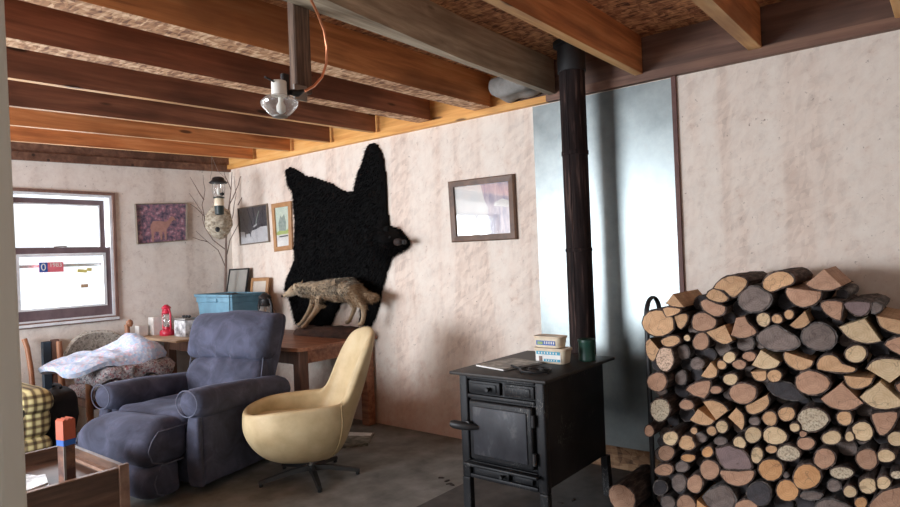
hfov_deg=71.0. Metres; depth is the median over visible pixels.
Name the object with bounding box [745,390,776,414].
log
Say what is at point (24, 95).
joist
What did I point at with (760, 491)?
log
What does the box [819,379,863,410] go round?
log
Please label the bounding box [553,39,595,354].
stovepipe
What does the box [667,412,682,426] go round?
log
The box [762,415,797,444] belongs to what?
log
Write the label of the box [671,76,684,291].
trim
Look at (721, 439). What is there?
log
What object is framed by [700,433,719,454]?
log
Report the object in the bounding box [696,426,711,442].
log
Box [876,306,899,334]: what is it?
log
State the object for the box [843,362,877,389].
log
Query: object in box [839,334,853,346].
log
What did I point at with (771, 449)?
log
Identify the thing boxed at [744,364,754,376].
log
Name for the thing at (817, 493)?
log
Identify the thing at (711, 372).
log
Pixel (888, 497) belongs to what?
log
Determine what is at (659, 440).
log
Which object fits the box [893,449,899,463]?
log
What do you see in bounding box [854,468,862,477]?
log
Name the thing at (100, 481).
wooden crate
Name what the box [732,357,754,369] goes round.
log
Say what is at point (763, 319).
log
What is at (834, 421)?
log
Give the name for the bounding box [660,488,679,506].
log
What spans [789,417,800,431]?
log
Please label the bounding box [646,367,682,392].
log
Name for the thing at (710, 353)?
log
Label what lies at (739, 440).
log
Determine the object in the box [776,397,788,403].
log
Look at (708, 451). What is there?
log
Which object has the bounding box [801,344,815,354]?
log
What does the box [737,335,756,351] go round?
log
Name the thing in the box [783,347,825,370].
log
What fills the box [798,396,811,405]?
log
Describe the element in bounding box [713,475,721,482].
log
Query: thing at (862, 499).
log
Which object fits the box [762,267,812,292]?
log
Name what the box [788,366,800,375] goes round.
log
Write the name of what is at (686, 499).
log
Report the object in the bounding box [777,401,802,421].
log
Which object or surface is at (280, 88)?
light
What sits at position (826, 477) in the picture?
log
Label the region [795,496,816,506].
log
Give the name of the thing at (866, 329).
log
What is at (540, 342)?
tub
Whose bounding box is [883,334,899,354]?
log
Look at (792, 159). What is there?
wall
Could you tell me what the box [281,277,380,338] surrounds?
mounted coyote
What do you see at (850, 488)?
log
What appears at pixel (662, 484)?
log
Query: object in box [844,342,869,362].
log
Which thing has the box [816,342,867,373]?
log
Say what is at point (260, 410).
seat cushion
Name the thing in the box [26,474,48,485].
magazine
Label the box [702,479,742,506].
log
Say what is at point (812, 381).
log
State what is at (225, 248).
branch
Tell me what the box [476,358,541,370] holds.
magazine
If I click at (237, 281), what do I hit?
picture frame
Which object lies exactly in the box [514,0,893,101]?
wooden beam
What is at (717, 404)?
log
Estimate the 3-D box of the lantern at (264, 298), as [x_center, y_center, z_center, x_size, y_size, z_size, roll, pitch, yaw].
[-1.698,0.558,5.807,0.223,0.391,0.180,-3,0,39]
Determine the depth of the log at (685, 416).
3.40 m
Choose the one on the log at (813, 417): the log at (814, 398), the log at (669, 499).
the log at (814, 398)
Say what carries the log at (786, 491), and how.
on the log at (777, 502)
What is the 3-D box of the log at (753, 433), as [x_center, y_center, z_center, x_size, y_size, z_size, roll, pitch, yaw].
[1.594,0.882,3.223,0.090,0.093,0.389,-3,0,39]
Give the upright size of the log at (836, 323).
0.051 m
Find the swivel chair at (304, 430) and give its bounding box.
[242,326,374,492]
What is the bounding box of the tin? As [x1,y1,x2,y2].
[173,315,195,336]
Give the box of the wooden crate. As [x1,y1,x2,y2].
[25,445,129,506]
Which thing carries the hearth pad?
on the floor
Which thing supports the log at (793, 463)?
on the log at (789, 471)
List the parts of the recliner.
panel, panel, arm, backrest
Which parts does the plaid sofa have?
arm, arm panel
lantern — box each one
[159,305,174,335]
[209,156,227,214]
[257,293,276,312]
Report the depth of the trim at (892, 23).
3.51 m
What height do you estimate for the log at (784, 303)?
0.099 m
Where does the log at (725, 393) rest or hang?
on the log at (717, 404)
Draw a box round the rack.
[644,296,660,504]
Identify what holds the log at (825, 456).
on the log at (806, 475)
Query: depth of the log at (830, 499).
2.89 m
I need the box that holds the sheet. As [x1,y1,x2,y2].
[533,78,679,451]
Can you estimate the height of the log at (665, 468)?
0.080 m
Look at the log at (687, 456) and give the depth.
3.29 m
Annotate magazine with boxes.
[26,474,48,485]
[26,480,47,490]
[341,432,373,448]
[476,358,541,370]
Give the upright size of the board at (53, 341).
0.845 m
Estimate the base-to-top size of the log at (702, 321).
0.111 m
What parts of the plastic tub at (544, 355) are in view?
label panel, label panel, plastic tub, lid, lid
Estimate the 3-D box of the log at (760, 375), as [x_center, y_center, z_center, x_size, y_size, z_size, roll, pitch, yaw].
[1.630,0.586,3.229,0.082,0.063,0.457,-3,0,38]
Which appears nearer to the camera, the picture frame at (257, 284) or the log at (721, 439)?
the log at (721, 439)
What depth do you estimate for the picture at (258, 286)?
6.41 m
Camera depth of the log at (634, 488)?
3.43 m
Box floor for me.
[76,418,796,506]
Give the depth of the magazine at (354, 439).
4.95 m
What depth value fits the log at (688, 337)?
3.27 m
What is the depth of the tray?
3.35 m
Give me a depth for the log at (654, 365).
3.47 m
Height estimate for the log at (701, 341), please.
0.104 m
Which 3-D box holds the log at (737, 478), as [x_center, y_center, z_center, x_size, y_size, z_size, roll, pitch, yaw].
[1.556,1.105,3.285,0.181,0.102,0.426,-3,0,39]
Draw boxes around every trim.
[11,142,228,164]
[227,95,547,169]
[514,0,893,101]
[546,17,899,102]
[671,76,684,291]
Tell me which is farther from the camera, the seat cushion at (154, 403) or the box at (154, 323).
the box at (154, 323)
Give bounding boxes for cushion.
[119,392,187,431]
[186,357,267,389]
[187,310,282,359]
[256,407,318,414]
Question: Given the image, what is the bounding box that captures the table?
[164,329,376,425]
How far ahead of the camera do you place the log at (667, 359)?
3.31 m
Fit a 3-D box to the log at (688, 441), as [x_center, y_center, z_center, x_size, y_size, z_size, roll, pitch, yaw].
[1.354,0.970,3.408,0.101,0.088,0.428,-3,0,39]
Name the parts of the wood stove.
door handle, leg, door panel, panel, stove door, ash door, frame, plate, leg, leg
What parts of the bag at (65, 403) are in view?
handle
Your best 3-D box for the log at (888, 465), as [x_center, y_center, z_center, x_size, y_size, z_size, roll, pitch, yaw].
[2.094,0.931,2.999,0.069,0.070,0.411,-3,0,39]
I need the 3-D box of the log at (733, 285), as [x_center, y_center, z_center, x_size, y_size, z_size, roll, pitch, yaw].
[1.519,0.160,3.281,0.180,0.126,0.424,-3,0,39]
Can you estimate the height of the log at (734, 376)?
0.069 m
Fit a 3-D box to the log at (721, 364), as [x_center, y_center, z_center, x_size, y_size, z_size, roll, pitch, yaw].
[1.484,0.556,3.320,0.056,0.054,0.392,-3,0,39]
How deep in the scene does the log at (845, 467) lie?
2.86 m
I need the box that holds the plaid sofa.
[22,383,53,452]
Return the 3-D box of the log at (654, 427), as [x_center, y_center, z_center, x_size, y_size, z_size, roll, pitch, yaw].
[1.191,0.950,3.545,0.066,0.076,0.403,-3,0,39]
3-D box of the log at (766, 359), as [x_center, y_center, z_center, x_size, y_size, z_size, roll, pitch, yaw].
[1.663,0.509,3.199,0.153,0.100,0.457,-3,0,39]
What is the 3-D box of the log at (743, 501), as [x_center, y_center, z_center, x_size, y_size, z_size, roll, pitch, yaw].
[1.592,1.238,3.283,0.131,0.079,0.445,-3,0,39]
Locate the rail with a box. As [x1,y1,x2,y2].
[22,338,34,384]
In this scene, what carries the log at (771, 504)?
on the floor
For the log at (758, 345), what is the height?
0.055 m
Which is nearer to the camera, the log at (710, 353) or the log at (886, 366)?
the log at (886, 366)
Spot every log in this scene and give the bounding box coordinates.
[608,464,658,506]
[642,306,686,336]
[644,420,667,436]
[645,337,663,361]
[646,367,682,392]
[650,389,689,421]
[652,361,659,370]
[653,476,671,495]
[654,450,684,476]
[655,346,681,371]
[655,447,661,461]
[656,385,674,395]
[657,437,663,445]
[657,443,683,460]
[657,487,672,501]
[659,424,672,437]
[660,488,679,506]
[661,330,689,346]
[662,305,694,316]
[662,421,695,445]
[666,289,701,307]
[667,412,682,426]
[672,464,698,491]
[674,309,699,329]
[675,368,692,384]
[675,380,694,397]
[675,460,696,472]
[676,480,713,506]
[677,341,694,359]
[678,431,703,450]
[679,395,701,410]
[679,402,704,421]
[680,436,713,462]
[681,355,697,370]
[683,332,695,341]
[685,376,719,398]
[687,467,709,493]
[688,324,698,333]
[689,405,728,425]
[690,355,715,369]
[690,367,706,380]
[690,424,705,433]
[691,311,726,331]
[692,332,715,350]
[693,294,706,310]
[695,349,703,355]
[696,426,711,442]
[696,455,704,466]
[697,482,715,506]
[699,454,722,480]
[700,298,737,316]
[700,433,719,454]
[701,356,732,378]
[701,439,717,457]
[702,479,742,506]
[703,346,720,360]
[703,392,737,419]
[705,288,737,302]
[706,323,736,344]
[706,415,723,435]
[710,381,730,393]
[713,271,766,297]
[713,427,736,445]
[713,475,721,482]
[714,341,736,355]
[715,404,737,433]
[715,433,762,470]
[717,359,731,369]
[719,367,733,381]
[719,464,758,486]
[722,347,743,363]
[723,311,739,323]
[723,368,746,385]
[723,387,731,400]
[728,377,767,404]
[728,404,751,430]
[730,313,768,338]
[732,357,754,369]
[733,300,748,315]
[733,423,749,432]
[733,431,749,448]
[735,494,759,506]
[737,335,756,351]
[738,283,784,312]
[739,483,749,493]
[741,348,761,361]
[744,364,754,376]
[744,422,767,443]
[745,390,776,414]
[746,474,781,506]
[749,410,765,424]
[750,367,768,381]
[750,438,768,463]
[752,348,784,369]
[756,306,782,326]
[756,316,802,351]
[756,341,763,348]
[757,453,788,480]
[761,401,782,425]
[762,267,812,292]
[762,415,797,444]
[764,493,775,506]
[765,444,781,453]
[766,373,808,400]
[767,363,788,382]
[771,310,787,323]
[773,494,795,506]
[775,473,800,501]
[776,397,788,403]
[776,433,805,461]
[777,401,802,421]
[778,293,796,309]
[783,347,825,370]
[783,465,795,478]
[784,307,807,319]
[785,283,835,307]
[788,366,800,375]
[788,452,805,466]
[789,308,816,328]
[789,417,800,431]
[792,451,827,489]
[795,363,839,395]
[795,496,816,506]
[796,400,835,432]
[796,432,820,450]
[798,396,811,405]
[799,430,807,437]
[799,484,826,500]
[800,317,842,351]
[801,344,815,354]
[805,266,852,290]
[807,439,820,453]
[811,304,828,319]
[811,391,827,402]
[813,440,839,469]
[814,488,854,506]
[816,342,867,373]
[818,421,830,435]
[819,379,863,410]
[820,294,857,320]
[820,422,847,444]
[820,468,830,486]
[827,476,846,491]
[829,453,858,479]
[831,410,840,425]
[832,318,848,326]
[835,374,843,378]
[836,283,858,298]
[836,410,856,425]
[836,435,859,455]
[837,313,884,343]
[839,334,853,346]
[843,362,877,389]
[843,476,858,497]
[844,293,881,316]
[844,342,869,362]
[845,414,856,441]
[846,311,858,320]
[851,414,875,441]
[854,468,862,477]
[854,489,870,506]
[855,403,872,416]
[855,438,880,470]
[858,463,881,493]
[859,376,899,409]
[865,351,899,381]
[868,479,899,506]
[869,338,890,355]
[870,408,899,435]
[871,295,889,313]
[873,431,887,443]
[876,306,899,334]
[876,466,893,489]
[877,442,899,462]
[879,462,893,467]
[880,328,893,337]
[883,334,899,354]
[886,417,899,446]
[889,462,899,479]
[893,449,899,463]
[894,376,899,392]
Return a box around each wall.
[0,0,26,506]
[11,160,232,431]
[229,30,899,469]
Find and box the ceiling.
[261,0,784,77]
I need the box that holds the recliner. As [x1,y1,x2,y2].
[75,310,290,499]
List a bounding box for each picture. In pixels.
[134,203,186,244]
[237,203,269,245]
[253,281,265,310]
[271,201,292,251]
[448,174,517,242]
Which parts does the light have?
globe, mounting plate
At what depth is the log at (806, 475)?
2.93 m
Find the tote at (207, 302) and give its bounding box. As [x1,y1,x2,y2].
[194,292,264,313]
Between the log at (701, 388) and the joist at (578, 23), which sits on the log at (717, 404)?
the log at (701, 388)
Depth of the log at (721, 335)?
3.17 m
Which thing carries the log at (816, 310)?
on the log at (820, 335)
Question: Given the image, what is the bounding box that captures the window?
[13,188,119,329]
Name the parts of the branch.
stem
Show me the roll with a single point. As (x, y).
(508, 91)
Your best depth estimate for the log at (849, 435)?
2.82 m
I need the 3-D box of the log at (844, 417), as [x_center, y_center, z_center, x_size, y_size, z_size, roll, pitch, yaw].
[1.888,0.735,2.983,0.074,0.073,0.397,-3,0,39]
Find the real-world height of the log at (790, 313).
0.054 m
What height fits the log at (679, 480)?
0.109 m
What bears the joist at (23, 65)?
attached to the ceiling
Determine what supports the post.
hanging from the joist at (425, 25)
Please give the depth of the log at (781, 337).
3.01 m
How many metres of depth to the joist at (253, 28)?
3.20 m
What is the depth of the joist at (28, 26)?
3.34 m
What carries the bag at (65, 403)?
on the floor
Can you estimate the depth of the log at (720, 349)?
3.28 m
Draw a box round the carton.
[55,416,75,481]
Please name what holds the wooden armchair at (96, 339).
on the floor
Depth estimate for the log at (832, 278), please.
2.88 m
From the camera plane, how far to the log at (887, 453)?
2.75 m
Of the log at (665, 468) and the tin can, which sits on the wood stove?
the tin can
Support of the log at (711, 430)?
on the log at (721, 439)
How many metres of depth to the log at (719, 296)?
3.16 m
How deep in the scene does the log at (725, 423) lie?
3.17 m
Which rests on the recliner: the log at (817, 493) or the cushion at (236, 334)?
the cushion at (236, 334)
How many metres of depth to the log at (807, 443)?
2.94 m
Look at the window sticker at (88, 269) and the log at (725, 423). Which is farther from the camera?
the window sticker at (88, 269)
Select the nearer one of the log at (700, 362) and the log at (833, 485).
the log at (833, 485)
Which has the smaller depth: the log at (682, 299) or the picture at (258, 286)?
the log at (682, 299)
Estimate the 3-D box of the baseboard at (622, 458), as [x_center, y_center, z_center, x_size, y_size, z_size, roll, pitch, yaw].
[1.059,1.325,4.109,0.990,0.150,0.025,-3,0,39]
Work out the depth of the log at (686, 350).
3.32 m
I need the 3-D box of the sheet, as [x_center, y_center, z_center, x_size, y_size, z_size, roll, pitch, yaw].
[1.006,0.110,4.121,0.975,2.312,0.016,-3,0,39]
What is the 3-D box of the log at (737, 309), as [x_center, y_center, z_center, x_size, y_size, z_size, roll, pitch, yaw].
[1.609,0.274,3.369,0.090,0.090,0.415,-3,0,39]
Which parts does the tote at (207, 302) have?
handle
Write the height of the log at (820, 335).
0.141 m
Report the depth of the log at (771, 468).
3.03 m
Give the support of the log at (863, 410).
on the log at (863, 428)
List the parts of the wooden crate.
panel, panel, panel, corner post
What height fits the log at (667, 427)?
0.087 m
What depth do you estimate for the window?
5.66 m
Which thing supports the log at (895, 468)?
on the log at (884, 480)
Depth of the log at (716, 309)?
3.18 m
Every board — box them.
[41,341,52,389]
[50,339,58,387]
[143,335,188,342]
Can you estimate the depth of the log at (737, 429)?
3.21 m
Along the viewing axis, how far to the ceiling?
3.54 m
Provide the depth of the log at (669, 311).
3.30 m
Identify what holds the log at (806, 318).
on the log at (820, 335)
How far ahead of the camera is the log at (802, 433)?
2.94 m
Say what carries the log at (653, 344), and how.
on the log at (654, 365)
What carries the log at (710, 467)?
on the log at (718, 478)
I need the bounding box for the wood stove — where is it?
[449,350,614,506]
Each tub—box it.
[534,334,571,363]
[535,338,565,347]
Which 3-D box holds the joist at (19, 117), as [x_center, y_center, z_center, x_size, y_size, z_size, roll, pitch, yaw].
[-3.468,-0.955,3.723,0.040,0.405,6.100,-3,0,39]
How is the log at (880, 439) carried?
on the log at (887, 453)
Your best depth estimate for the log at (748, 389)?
3.10 m
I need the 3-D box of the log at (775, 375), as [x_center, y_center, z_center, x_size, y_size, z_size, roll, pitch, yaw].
[1.674,0.577,3.169,0.080,0.073,0.438,-3,0,39]
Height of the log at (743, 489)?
0.077 m
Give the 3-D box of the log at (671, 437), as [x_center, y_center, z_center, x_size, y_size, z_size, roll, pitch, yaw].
[1.272,0.958,3.430,0.101,0.086,0.401,-3,0,39]
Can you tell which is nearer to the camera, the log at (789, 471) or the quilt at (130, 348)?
the log at (789, 471)
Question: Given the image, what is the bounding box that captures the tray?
[25,459,96,484]
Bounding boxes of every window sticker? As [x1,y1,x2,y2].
[39,262,63,272]
[77,268,91,272]
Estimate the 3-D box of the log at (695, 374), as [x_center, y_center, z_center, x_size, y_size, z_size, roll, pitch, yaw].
[1.438,0.636,3.505,0.078,0.084,0.433,-3,0,39]
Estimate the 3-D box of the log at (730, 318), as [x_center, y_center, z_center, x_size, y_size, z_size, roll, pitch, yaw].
[1.544,0.324,3.367,0.070,0.064,0.388,-3,0,39]
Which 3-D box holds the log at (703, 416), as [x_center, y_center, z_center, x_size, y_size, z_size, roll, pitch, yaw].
[1.433,0.838,3.397,0.148,0.090,0.444,-3,0,39]
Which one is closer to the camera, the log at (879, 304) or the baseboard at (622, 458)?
the log at (879, 304)
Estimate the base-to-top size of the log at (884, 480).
0.068 m
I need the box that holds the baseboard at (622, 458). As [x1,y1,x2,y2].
[591,445,660,470]
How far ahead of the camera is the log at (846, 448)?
2.91 m
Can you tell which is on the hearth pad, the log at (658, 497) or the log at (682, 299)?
the log at (658, 497)
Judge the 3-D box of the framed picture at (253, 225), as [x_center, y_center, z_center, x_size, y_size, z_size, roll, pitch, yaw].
[-2.045,-0.296,6.557,0.540,0.406,0.022,-3,0,39]
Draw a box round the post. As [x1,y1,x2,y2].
[287,2,311,95]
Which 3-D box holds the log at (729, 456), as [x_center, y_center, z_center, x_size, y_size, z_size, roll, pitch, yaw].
[1.526,1.008,3.287,0.192,0.141,0.410,-3,0,39]
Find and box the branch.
[189,172,241,291]
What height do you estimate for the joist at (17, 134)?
0.405 m
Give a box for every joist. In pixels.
[4,0,429,122]
[6,46,375,132]
[8,80,329,142]
[9,107,289,151]
[10,126,252,159]
[20,0,490,110]
[283,0,554,94]
[483,0,642,75]
[691,0,761,49]
[890,0,899,17]
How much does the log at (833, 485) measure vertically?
0.065 m
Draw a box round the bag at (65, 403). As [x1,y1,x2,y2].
[45,382,78,445]
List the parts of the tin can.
lid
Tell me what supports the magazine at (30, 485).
on the magazine at (42, 478)
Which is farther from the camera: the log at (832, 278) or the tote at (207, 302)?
the tote at (207, 302)
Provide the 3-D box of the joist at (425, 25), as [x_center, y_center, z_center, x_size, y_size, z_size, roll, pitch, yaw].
[-1.149,-1.138,1.855,0.200,0.235,6.101,-3,0,38]
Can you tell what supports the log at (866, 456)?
on the log at (867, 483)
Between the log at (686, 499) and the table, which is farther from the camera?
the table
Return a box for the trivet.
[510,364,551,373]
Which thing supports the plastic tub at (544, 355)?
on the wood stove
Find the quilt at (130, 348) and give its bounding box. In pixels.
[38,333,166,378]
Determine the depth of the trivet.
3.30 m
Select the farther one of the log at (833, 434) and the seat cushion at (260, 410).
the seat cushion at (260, 410)
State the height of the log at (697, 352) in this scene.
0.070 m
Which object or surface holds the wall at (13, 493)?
on the floor
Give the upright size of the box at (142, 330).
0.100 m
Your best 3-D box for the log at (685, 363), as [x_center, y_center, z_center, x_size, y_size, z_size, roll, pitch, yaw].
[1.397,0.584,3.522,0.078,0.074,0.437,-3,0,39]
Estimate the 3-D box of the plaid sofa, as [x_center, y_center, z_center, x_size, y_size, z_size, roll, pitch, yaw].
[-3.259,1.106,3.932,0.962,0.870,1.200,-3,0,39]
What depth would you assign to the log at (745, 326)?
3.08 m
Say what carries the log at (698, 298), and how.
on the log at (702, 321)
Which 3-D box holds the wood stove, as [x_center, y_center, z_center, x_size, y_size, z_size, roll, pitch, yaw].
[0.473,1.014,3.524,0.600,0.788,0.868,-3,0,39]
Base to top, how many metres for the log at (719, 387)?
0.049 m
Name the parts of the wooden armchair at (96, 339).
leg, seat, seat frame, leg, backrest, leg, post knob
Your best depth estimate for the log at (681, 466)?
3.31 m
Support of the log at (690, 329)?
on the log at (688, 337)
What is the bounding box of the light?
[260,0,327,118]
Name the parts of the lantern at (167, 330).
fuel tank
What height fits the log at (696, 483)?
0.111 m
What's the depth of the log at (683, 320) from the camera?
3.29 m
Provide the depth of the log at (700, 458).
3.36 m
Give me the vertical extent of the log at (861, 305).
0.079 m
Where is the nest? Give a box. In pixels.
[204,205,232,239]
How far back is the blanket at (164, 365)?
4.89 m
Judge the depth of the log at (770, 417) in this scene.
3.02 m
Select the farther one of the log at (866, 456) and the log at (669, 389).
the log at (669, 389)
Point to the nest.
(219, 227)
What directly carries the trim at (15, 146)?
attached to the wall at (151, 276)
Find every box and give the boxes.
[135,325,147,335]
[148,316,169,334]
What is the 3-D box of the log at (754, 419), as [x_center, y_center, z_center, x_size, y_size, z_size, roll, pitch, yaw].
[1.620,0.818,3.260,0.058,0.049,0.440,-3,0,37]
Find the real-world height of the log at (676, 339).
0.075 m
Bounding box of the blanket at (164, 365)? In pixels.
[74,356,174,386]
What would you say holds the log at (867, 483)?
on the log at (862, 499)
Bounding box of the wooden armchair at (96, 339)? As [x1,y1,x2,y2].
[56,319,132,422]
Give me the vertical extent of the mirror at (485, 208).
0.476 m
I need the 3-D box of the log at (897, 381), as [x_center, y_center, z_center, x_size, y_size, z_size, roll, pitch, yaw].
[2.069,0.571,2.880,0.056,0.073,0.459,-3,0,37]
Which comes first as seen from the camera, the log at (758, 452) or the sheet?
the log at (758, 452)
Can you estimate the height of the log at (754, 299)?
0.137 m
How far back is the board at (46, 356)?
5.36 m
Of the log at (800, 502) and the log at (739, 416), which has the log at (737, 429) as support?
the log at (739, 416)
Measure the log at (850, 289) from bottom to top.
0.057 m
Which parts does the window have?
sash, screen rail, sash, sill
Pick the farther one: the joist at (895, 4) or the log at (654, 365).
the log at (654, 365)
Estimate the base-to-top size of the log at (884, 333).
0.064 m
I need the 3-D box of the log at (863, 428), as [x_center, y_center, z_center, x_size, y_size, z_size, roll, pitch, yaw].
[1.962,0.784,2.971,0.098,0.101,0.454,-3,0,39]
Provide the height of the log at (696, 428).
0.049 m
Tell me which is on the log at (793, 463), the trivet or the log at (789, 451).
the log at (789, 451)
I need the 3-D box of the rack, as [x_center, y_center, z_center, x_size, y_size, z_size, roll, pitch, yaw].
[1.192,0.814,3.600,0.029,1.151,0.310,-3,0,39]
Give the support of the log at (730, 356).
on the log at (721, 364)
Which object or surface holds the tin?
on the board at (172, 339)
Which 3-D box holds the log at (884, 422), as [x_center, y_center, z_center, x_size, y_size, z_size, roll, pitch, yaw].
[2.015,0.732,2.892,0.111,0.120,0.414,-3,0,39]
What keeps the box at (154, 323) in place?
on the board at (172, 339)
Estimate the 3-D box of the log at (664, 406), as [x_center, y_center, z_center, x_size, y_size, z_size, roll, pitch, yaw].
[1.243,0.828,3.512,0.127,0.140,0.423,-3,0,39]
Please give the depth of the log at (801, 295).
2.92 m
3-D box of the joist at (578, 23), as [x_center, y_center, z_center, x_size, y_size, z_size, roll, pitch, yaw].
[-0.748,-1.160,1.532,0.055,0.234,6.100,-3,0,39]
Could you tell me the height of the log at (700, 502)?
0.074 m
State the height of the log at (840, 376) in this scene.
0.068 m
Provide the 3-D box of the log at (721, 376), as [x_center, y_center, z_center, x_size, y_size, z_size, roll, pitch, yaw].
[1.538,0.637,3.397,0.063,0.064,0.401,-3,0,39]
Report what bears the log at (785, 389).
on the log at (802, 402)
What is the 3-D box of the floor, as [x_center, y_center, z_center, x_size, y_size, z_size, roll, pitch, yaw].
[-0.998,1.520,1.805,8.720,0.100,6.500,-3,0,39]
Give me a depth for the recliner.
4.14 m
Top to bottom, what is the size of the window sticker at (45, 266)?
0.085 m
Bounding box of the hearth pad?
[417,464,661,506]
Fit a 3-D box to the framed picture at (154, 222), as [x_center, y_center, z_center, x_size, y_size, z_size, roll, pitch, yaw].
[-2.839,-0.301,6.226,0.030,0.419,0.521,-3,0,39]
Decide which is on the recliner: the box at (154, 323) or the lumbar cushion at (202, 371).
the lumbar cushion at (202, 371)
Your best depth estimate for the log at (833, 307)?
2.86 m
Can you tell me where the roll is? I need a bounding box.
[488,77,540,102]
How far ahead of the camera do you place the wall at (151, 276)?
6.10 m
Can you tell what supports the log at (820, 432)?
on the log at (825, 456)
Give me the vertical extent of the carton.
0.353 m
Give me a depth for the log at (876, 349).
2.83 m
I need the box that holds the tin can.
[577,338,595,361]
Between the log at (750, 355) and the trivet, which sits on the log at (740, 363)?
the log at (750, 355)
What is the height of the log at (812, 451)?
0.069 m
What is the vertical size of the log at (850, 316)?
0.055 m
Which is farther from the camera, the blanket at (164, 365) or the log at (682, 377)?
the blanket at (164, 365)
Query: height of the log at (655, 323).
0.157 m
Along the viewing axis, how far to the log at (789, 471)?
3.00 m
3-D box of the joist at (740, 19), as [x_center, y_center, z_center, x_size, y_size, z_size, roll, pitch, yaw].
[-0.228,-1.183,1.114,0.070,0.234,6.100,-3,0,39]
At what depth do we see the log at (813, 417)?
2.92 m
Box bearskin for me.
[282,143,409,327]
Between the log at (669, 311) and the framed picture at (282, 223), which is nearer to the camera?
the log at (669, 311)
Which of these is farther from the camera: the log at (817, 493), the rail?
the rail
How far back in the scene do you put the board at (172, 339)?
5.68 m
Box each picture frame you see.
[226,268,249,291]
[250,277,269,311]
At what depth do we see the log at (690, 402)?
3.28 m
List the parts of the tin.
lid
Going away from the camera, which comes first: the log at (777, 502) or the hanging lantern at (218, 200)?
the log at (777, 502)
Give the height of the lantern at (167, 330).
0.289 m
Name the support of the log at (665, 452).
on the log at (665, 468)
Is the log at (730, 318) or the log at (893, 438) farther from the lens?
the log at (730, 318)
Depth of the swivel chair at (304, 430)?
4.00 m
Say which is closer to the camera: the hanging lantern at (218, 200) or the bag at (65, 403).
the bag at (65, 403)
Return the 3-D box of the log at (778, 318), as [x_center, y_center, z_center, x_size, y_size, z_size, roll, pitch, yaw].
[1.687,0.306,3.162,0.058,0.055,0.423,-3,0,39]
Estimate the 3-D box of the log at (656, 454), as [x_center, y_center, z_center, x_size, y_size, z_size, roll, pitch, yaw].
[1.290,1.104,3.632,0.080,0.079,0.424,-3,0,39]
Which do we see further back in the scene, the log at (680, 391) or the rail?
the rail
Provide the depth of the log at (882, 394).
2.75 m

